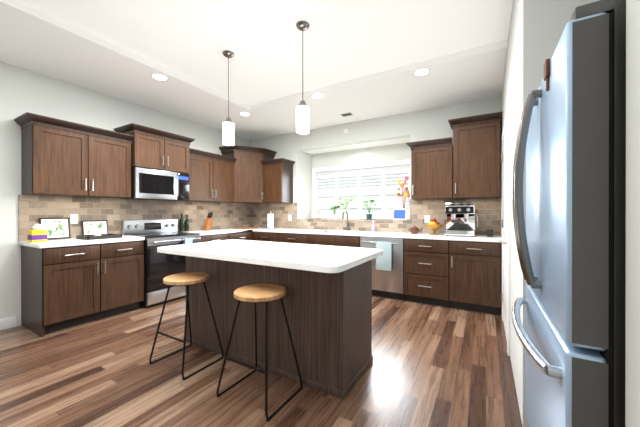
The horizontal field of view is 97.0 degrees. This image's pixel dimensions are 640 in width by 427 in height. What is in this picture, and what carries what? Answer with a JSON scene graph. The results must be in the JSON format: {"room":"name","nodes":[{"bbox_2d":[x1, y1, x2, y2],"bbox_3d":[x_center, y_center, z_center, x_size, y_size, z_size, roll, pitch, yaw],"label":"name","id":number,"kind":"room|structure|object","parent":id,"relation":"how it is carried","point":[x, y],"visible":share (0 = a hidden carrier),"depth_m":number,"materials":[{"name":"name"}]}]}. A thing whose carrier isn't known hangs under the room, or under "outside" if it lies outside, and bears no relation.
{"room":"kitchen","nodes":[
{"label":"kitchen","id":0,"kind":"room"},
{"bbox_2d":[0,61,251,325],"bbox_3d":[-3.397,-0.310,2.987,0.150,3.050,7.650,0,0,30],"label":"wall","id":1,"kind":"structure","parent":0,"point":[22,91],"depth_m":3.16,"materials":[{"name":"white paint"}]},
{"bbox_2d":[0,316,16,329],"bbox_3d":[-4.260,1.163,1.346,0.015,0.110,3.940,0,0,30],"label":"baseboard","id":2,"kind":"structure","parent":1,"relation":"attached to","point":[7,323],"depth_m":2.99,"materials":[{"name":"white"}]},
{"bbox_2d":[70,214,77,223],"bbox_3d":[-3.012,0.066,3.467,0.006,0.115,0.075,0,0,30],"label":"switch plate","id":3,"kind":"object","parent":1,"relation":"attached to","point":[73,218],"depth_m":3.46,"materials":[{"name":"white plastic"}]},
{"bbox_2d":[18,113,130,190],"bbox_3d":[-2.865,-0.610,3.399,0.350,0.808,0.940,0,0,30],"label":"upper cabinet","id":4,"kind":"object","parent":1,"relation":"attached to","point":[82,171],"depth_m":3.15,"materials":[{"name":"brown wood"}]},
{"bbox_2d":[118,123,189,170],"bbox_3d":[-2.395,-0.886,4.135,0.420,0.538,0.795,0,0,30],"label":"upper cabinet","id":5,"kind":"object","parent":1,"relation":"attached to","point":[150,148],"depth_m":3.94,"materials":[{"name":"brown wood"}]},
{"bbox_2d":[120,167,188,200],"bbox_3d":[-2.364,-0.404,4.119,0.458,0.411,0.781,0,0,30],"label":"microwave","id":6,"kind":"object","parent":5,"relation":"attached to","point":[152,184],"visible":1,"depth_m":3.96,"materials":[{"name":"silver metal"}]},
{"bbox_2d":[190,155,233,170],"bbox_3d":[-1.978,-0.569,4.920,0.350,0.720,0.969,0,0,30],"label":"upper cabinet","id":7,"kind":"object","parent":1,"relation":"attached to","point":[197,162],"depth_m":4.68,"materials":[{"name":"brown wood"}]},
{"bbox_2d":[222,147,273,162],"bbox_3d":[-1.414,-0.734,5.620,0.618,1.048,0.798,0,0,30],"label":"upper cabinet","id":8,"kind":"object","parent":1,"relation":"attached to","point":[227,152],"depth_m":5.31,"materials":[{"name":"brown wood"}]},
{"bbox_2d":[234,145,265,162],"bbox_3d":[-1.350,-0.736,5.387,0.301,1.042,0.471,0,0,30],"label":"upper cabinet","id":9,"kind":"object","parent":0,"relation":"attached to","point":[242,154],"depth_m":5.37,"materials":[{"name":"brown wood"}]},
{"bbox_2d":[0,0,512,139],"bbox_3d":[-0.664,-1.668,1.767,6.200,0.170,8.700,0,0,30],"label":"ceiling","id":10,"kind":"structure","parent":0,"point":[364,60],"depth_m":2.89,"materials":[{"name":"white paint"}]},
{"bbox_2d":[150,73,168,80],"bbox_3d":[-1.861,-1.581,3.287,0.186,0.008,0.186,0,0,30],"label":"recessed light","id":11,"kind":"object","parent":10,"relation":"in","point":[159,77],"visible":1,"depth_m":3.29,"materials":[{"name":"white"}]},
{"bbox_2d":[222,50,233,145],"bbox_3d":[-0.947,-1.185,2.929,0.120,0.939,0.120,0,0,30],"label":"pendant light","id":12,"kind":"object","parent":10,"relation":"hanging from","point":[228,131],"visible":1,"depth_m":2.89,"materials":[{"name":"white glass"}]},
{"bbox_2d":[239,112,250,115],"bbox_3d":[-1.195,-1.584,4.508,0.186,0.008,0.186,0,0,30],"label":"recessed light","id":13,"kind":"object","parent":10,"relation":"in","point":[244,113],"visible":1,"depth_m":4.49,"materials":[{"name":"white"}]},
{"bbox_2d":[296,21,309,133],"bbox_3d":[-0.151,-1.184,2.487,0.120,0.939,0.120,0,0,30],"label":"pendant light","id":14,"kind":"object","parent":10,"relation":"hanging from","point":[302,117],"visible":1,"depth_m":2.45,"materials":[{"name":"white glass"}]},
{"bbox_2d":[311,93,324,98],"bbox_3d":[-0.025,-1.582,3.814,0.186,0.008,0.186,0,0,30],"label":"recessed light","id":15,"kind":"object","parent":10,"relation":"in","point":[318,95],"visible":1,"depth_m":3.80,"materials":[{"name":"white"}]},
{"bbox_2d":[339,112,353,116],"bbox_3d":[0.429,-1.584,4.533,0.200,0.008,0.140,0,0,30],"label":"ceiling vent","id":16,"kind":"object","parent":10,"relation":"in","point":[346,114],"visible":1,"depth_m":4.52,"materials":[{"name":"black plastic"}]},
{"bbox_2d":[413,68,430,75],"bbox_3d":[1.139,-1.581,3.170,0.186,0.008,0.186,0,0,30],"label":"recessed light","id":17,"kind":"object","parent":10,"relation":"in","point":[421,71],"visible":1,"depth_m":3.17,"materials":[{"name":"white"}]},
{"bbox_2d":[0,296,521,426],"bbox_3d":[-0.664,1.267,1.772,6.200,0.100,8.700,0,0,30],"label":"floor","id":18,"kind":"structure","parent":0,"point":[435,366],"depth_m":2.06,"materials":[{"name":"brown wood"}]},
{"bbox_2d":[21,247,143,336],"bbox_3d":[-2.741,0.777,3.336,0.630,0.875,0.960,0,0,30],"label":"base cabinet","id":19,"kind":"object","parent":18,"relation":"on","point":[60,290],"depth_m":3.01,"materials":[{"name":"brown wood"}]},
{"bbox_2d":[121,219,200,307],"bbox_3d":[-2.238,0.655,4.062,0.735,1.115,0.789,0,0,30],"label":"range","id":20,"kind":"object","parent":18,"relation":"on","point":[158,267],"visible":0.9,"depth_m":3.84,"materials":[{"name":"silver metal"}]},
{"bbox_2d":[149,272,223,379],"bbox_3d":[-1.092,0.865,2.327,0.445,0.698,0.380,0,0,30],"label":"stool","id":21,"kind":"object","parent":18,"relation":"on","point":[186,279],"visible":1,"depth_m":2.28,"materials":[{"name":"brown wood"}]},
{"bbox_2d":[216,284,302,420],"bbox_3d":[-0.403,0.866,1.920,0.445,0.698,0.380,0,0,30],"label":"stool","id":22,"kind":"object","parent":18,"relation":"on","point":[258,293],"visible":1,"depth_m":1.87,"materials":[{"name":"brown wood"}]},
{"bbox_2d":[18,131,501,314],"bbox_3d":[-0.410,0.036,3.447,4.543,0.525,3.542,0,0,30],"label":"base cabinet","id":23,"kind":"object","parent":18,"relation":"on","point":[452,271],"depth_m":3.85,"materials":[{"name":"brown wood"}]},
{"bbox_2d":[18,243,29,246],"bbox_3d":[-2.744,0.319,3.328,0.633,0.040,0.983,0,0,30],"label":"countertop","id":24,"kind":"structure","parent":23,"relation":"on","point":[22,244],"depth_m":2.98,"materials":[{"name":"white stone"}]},
{"bbox_2d":[28,224,47,242],"bbox_3d":[-2.982,0.204,2.990,0.127,0.190,0.122,0,0,30],"label":"tissue box","id":25,"kind":"object","parent":24,"relation":"on","point":[37,233],"visible":1,"depth_m":2.96,"materials":[{"name":"yellow cardboard"}]},
{"bbox_2d":[39,218,70,239],"bbox_3d":[-3.079,0.173,3.289,0.052,0.248,0.270,0,0,30],"label":"print","id":26,"kind":"object","parent":24,"relation":"on","point":[57,228],"visible":0.73,"depth_m":3.29,"materials":[{"name":"grey paper"}]},
{"bbox_2d":[81,220,107,234],"bbox_3d":[-2.884,0.192,3.632,0.042,0.209,0.280,0,0,30],"label":"print","id":27,"kind":"object","parent":24,"relation":"on","point":[90,227],"visible":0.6,"depth_m":3.62,"materials":[{"name":"grey paper"}]},
{"bbox_2d":[76,233,121,239],"bbox_3d":[-2.657,0.268,3.413,0.300,0.060,0.350,0,0,30],"label":"serving tray","id":28,"kind":"object","parent":24,"relation":"on","point":[94,236],"visible":1,"depth_m":3.35,"materials":[{"name":"grey"}]},
{"bbox_2d":[179,213,183,231],"bbox_3d":[-2.251,0.146,4.606,0.072,0.300,0.072,0,0,30],"label":"bottle","id":29,"kind":"object","parent":23,"relation":"on","point":[181,224],"visible":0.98,"depth_m":4.58,"materials":[{"name":"green glass"}]},
{"bbox_2d":[184,215,188,231],"bbox_3d":[-2.199,0.161,4.674,0.072,0.270,0.072,0,0,30],"label":"bottle","id":30,"kind":"object","parent":23,"relation":"on","point":[186,225],"visible":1,"depth_m":4.65,"materials":[{"name":"green glass"}]},
{"bbox_2d":[202,212,213,230],"bbox_3d":[-1.948,0.135,4.927,0.196,0.320,0.100,0,0,30],"label":"knife block","id":31,"kind":"object","parent":23,"relation":"on","point":[208,222],"visible":1,"depth_m":4.89,"materials":[{"name":"brown wood"}]},
{"bbox_2d":[234,227,257,228],"bbox_3d":[-1.453,0.284,5.577,0.340,0.020,0.320,0,0,30],"label":"cutting board","id":32,"kind":"object","parent":23,"relation":"on","point":[245,227],"visible":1,"depth_m":5.54,"materials":[{"name":"brown wood"}]},
{"bbox_2d":[267,211,273,228],"bbox_3d":[-0.977,0.117,5.599,0.150,0.354,0.150,0,0,30],"label":"paper towel holder","id":33,"kind":"object","parent":23,"relation":"on","point":[270,220],"visible":1,"depth_m":5.55,"materials":[{"name":"white paper"}]},
{"bbox_2d":[314,210,320,218],"bbox_3d":[-0.035,0.024,5.526,0.168,0.170,0.097,0,0,30],"label":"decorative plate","id":34,"kind":"object","parent":23,"relation":"on","point":[317,214],"visible":1,"depth_m":5.51,"materials":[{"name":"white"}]},
{"bbox_2d":[330,205,339,218],"bbox_3d":[0.284,-0.024,5.410,0.196,0.266,0.211,0,0,30],"label":"potted plant","id":35,"kind":"object","parent":23,"relation":"on","point":[334,216],"depth_m":5.37,"materials":[{"name":"green plant"}]},
{"bbox_2d":[339,197,354,218],"bbox_3d":[0.461,-0.098,5.203,0.308,0.416,0.288,0,0,30],"label":"potted plant","id":36,"kind":"object","parent":23,"relation":"on","point":[346,205],"depth_m":5.22,"materials":[{"name":"green plant"}]},
{"bbox_2d":[362,199,375,219],"bbox_3d":[0.860,-0.071,5.003,0.272,0.363,0.305,0,0,30],"label":"potted plant","id":37,"kind":"object","parent":23,"relation":"on","point":[369,216],"depth_m":4.95,"materials":[{"name":"teal plant"}]},
{"bbox_2d":[371,221,374,231],"bbox_3d":[0.873,0.207,4.642,0.064,0.177,0.072,0,0,30],"label":"soap bottle","id":38,"kind":"object","parent":23,"relation":"on","point":[372,227],"visible":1,"depth_m":4.62,"materials":[{"name":"pink"}]},
{"bbox_2d":[392,209,406,219],"bbox_3d":[1.302,0.013,4.602,0.230,0.188,0.092,0,0,30],"label":"digital photo frame","id":39,"kind":"object","parent":23,"relation":"on","point":[399,214],"visible":1,"depth_m":4.57,"materials":[{"name":"white"}]},
{"bbox_2d":[397,176,409,208],"bbox_3d":[1.413,-0.257,4.787,0.218,0.735,0.158,0,0,30],"label":"flowers","id":40,"kind":"object","parent":23,"relation":"on","point":[405,192],"visible":0.92,"depth_m":4.77,"materials":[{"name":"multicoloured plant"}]},
{"bbox_2d":[408,226,422,233],"bbox_3d":[1.403,0.236,4.153,0.208,0.120,0.132,0,0,30],"label":"teapot","id":41,"kind":"object","parent":23,"relation":"on","point":[414,230],"visible":1,"depth_m":4.12,"materials":[{"name":"brown ceramic"}]},
{"bbox_2d":[424,218,443,234],"bbox_3d":[1.603,0.181,3.978,0.270,0.231,0.270,0,0,30],"label":"fruit bowl","id":42,"kind":"object","parent":23,"relation":"on","point":[433,224],"visible":1,"depth_m":3.92,"materials":[{"name":"gold metal"}]},
{"bbox_2d":[445,202,477,236],"bbox_3d":[1.898,0.070,3.794,0.385,0.455,0.442,0,0,30],"label":"espresso machine","id":43,"kind":"object","parent":23,"relation":"on","point":[460,219],"visible":1,"depth_m":3.76,"materials":[{"name":"silver metal"}]},
{"bbox_2d":[486,229,493,236],"bbox_3d":[2.186,0.252,3.639,0.080,0.090,0.080,0,0,30],"label":"cup","id":44,"kind":"object","parent":23,"relation":"on","point":[490,232],"visible":1,"depth_m":3.61,"materials":[{"name":"grey ceramic"}]},
{"bbox_2d":[183,255,372,398],"bbox_3d":[-0.427,0.776,2.512,1.678,0.880,0.558,0,0,30],"label":"kitchen island","id":45,"kind":"object","parent":18,"relation":"on","point":[327,299],"depth_m":2.11,"materials":[{"name":"black wood"}]},
{"bbox_2d":[157,239,382,274],"bbox_3d":[-0.456,0.316,2.413,1.790,0.040,0.900,0,0,30],"label":"island countertop","id":46,"kind":"structure","parent":45,"relation":"on","point":[328,260],"depth_m":2.11,"materials":[{"name":"white stone"}]},
{"bbox_2d":[360,236,404,299],"bbox_3d":[0.997,0.777,4.259,0.634,0.872,0.668,0,0,30],"label":"dishwasher","id":47,"kind":"object","parent":18,"relation":"on","point":[388,273],"visible":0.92,"depth_m":3.95,"materials":[{"name":"silver metal"}]},
{"bbox_2d":[512,0,625,426],"bbox_3d":[1.237,0.312,0.990,0.931,1.772,0.912,0,0,30],"label":"fridge","id":48,"kind":"object","parent":18,"relation":"on","point":[571,237],"visible":1,"depth_m":0.78,"materials":[{"name":"silver metal"}]},
{"bbox_2d":[252,96,500,219],"bbox_3d":[1.137,-0.314,4.955,5.700,3.050,0.620,0,0,30],"label":"wall","id":49,"kind":"structure","parent":0,"point":[384,139],"depth_m":5.08,"materials":[{"name":"white paint"}]},
{"bbox_2d":[18,194,500,241],"bbox_3d":[-0.284,0.036,3.663,4.543,0.525,4.044,0,0,30],"label":"backsplash","id":50,"kind":"structure","parent":49,"relation":"attached to","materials":[{"name":"tile"}]},
{"bbox_2d":[311,159,409,218],"bbox_3d":[0.757,-0.419,5.435,2.100,1.040,0.135,0,0,30],"label":"window shutters","id":51,"kind":"object","parent":49,"relation":"attached to","point":[384,211],"visible":0.9,"depth_m":5.41,"materials":[{"name":"white"}]},
{"bbox_2d":[425,215,429,222],"bbox_3d":[1.627,0.085,4.293,0.075,0.115,0.006,0,0,30],"label":"switch plate","id":52,"kind":"object","parent":49,"relation":"attached to","point":[427,217],"depth_m":4.29,"materials":[{"name":"white plastic"}]},
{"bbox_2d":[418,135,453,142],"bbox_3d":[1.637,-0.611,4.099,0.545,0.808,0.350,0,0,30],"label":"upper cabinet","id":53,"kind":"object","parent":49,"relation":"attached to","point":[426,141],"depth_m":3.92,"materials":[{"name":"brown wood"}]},
{"bbox_2d":[450,112,501,138],"bbox_3d":[2.110,-0.731,3.823,0.540,1.048,0.350,0,0,30],"label":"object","id":54,"kind":"object","parent":49,"relation":"attached to","point":[490,124],"depth_m":3.66,"materials":[{"name":"brown wood"}]},
{"bbox_2d":[501,0,560,426],"bbox_3d":[1.864,-0.310,2.679,0.150,3.050,2.580,0,0,30],"label":"wall","id":55,"kind":"structure","parent":0,"point":[536,28],"depth_m":1.67,"materials":[{"name":"grey paint"}]},
{"bbox_2d":[500,107,509,355],"bbox_3d":[1.843,0.152,2.854,0.060,2.125,0.990,0,0,30],"label":"door frame","id":56,"kind":"structure","parent":55,"relation":"attached to","point":[505,227],"depth_m":2.65,"materials":[{"name":"white"}]},
{"bbox_2d":[561,0,599,35],"bbox_3d":[1.680,-0.307,1.380,0.840,3.050,0.150,0,0,30],"label":"wall","id":57,"kind":"structure","parent":0,"point":[568,7],"depth_m":1.50,"materials":[{"name":"grey paint"}]},
{"bbox_2d":[625,0,639,426],"bbox_3d":[-0.173,-0.303,-1.041,0.150,3.050,3.940,0,0,30],"label":"wall","id":58,"kind":"structure","parent":0,"point":[632,361],"depth_m":0.67,"materials":[{"name":"grey paint"}]},
{"label":"outside","id":59,"kind":"structure","parent":0,"visible":0},
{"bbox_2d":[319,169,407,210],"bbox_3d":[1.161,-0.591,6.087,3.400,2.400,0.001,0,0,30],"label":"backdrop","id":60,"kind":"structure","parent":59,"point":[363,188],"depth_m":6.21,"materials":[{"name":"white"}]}
]}

